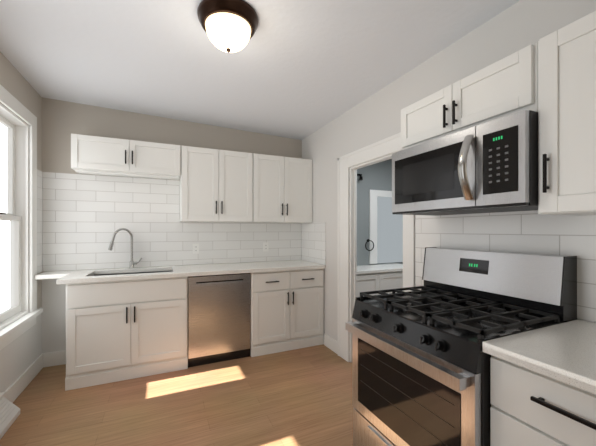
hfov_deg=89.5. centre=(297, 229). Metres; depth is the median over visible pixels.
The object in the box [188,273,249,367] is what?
dishwasher
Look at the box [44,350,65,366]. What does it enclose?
baseboard
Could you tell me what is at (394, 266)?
countertop
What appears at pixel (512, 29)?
wall
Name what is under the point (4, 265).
sky
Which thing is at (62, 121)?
wall
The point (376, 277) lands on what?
bathroom vanity
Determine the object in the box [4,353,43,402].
baseboard
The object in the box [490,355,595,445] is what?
base cabinet
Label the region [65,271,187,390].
base cabinet
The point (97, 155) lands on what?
upper cabinet
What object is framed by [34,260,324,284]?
countertop
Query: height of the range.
1.198 m
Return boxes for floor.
[0,344,353,445]
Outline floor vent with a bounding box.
[0,392,19,438]
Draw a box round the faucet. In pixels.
[108,228,141,268]
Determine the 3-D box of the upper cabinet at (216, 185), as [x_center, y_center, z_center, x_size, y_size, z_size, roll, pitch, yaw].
[-0.916,-0.483,3.380,0.758,0.782,0.351,0,0,-24]
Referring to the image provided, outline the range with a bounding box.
[345,247,576,445]
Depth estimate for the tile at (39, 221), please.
2.80 m
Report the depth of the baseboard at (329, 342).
3.28 m
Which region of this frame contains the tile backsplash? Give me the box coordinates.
[43,172,300,270]
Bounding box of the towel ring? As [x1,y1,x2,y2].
[365,239,373,250]
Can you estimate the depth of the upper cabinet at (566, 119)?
1.12 m
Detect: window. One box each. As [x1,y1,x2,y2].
[0,85,42,349]
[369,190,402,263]
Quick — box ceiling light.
[197,0,258,52]
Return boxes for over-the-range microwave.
[392,110,537,215]
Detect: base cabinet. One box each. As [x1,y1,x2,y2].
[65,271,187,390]
[250,268,323,356]
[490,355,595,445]
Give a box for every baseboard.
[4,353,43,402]
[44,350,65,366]
[324,333,337,353]
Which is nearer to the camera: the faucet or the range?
the range
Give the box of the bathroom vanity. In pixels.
[357,271,402,296]
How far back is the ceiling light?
1.65 m
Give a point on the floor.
(300, 397)
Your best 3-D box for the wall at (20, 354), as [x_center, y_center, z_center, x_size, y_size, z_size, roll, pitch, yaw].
[-1.280,-0.006,0.151,0.120,2.640,6.175,0,0,-24]
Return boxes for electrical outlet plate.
[193,244,198,253]
[263,242,267,251]
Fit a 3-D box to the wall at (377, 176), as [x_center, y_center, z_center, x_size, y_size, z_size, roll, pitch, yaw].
[0.891,-0.006,4.316,1.650,2.640,0.120,0,0,-24]
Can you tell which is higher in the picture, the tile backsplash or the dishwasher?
the tile backsplash
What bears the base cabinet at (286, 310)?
on the floor
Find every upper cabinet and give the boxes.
[71,134,180,179]
[180,146,252,222]
[246,153,311,222]
[401,43,537,149]
[538,11,595,215]
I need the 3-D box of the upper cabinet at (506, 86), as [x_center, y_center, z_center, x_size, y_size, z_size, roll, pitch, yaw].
[0.938,-0.625,1.625,0.357,0.283,0.761,0,0,-24]
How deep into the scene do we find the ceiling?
2.11 m
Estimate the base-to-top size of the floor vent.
0.177 m
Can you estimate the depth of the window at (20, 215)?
2.55 m
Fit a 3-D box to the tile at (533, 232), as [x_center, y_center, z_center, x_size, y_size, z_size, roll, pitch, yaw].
[0.778,-0.044,2.404,0.006,0.883,3.534,0,0,-24]
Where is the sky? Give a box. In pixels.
[0,123,9,312]
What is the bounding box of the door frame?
[338,132,414,361]
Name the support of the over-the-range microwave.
attached to the wall at (512, 29)
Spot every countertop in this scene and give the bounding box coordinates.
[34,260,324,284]
[357,263,402,274]
[483,319,595,394]
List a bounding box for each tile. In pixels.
[37,169,42,272]
[301,210,595,321]
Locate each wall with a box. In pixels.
[0,52,41,391]
[42,97,301,352]
[302,0,595,340]
[357,159,402,265]
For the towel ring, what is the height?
0.169 m
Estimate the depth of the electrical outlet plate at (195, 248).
3.44 m
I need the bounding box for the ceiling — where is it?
[0,0,519,139]
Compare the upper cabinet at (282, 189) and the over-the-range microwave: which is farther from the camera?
the upper cabinet at (282, 189)
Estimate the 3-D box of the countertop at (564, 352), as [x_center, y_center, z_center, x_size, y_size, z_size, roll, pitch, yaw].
[1.086,0.418,0.926,0.652,0.038,0.627,0,0,-24]
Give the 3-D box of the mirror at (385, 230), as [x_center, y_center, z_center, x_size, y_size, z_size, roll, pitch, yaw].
[1.329,-0.046,4.435,0.670,1.060,0.022,0,0,-24]
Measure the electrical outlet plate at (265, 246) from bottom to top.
0.114 m
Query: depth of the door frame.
2.98 m

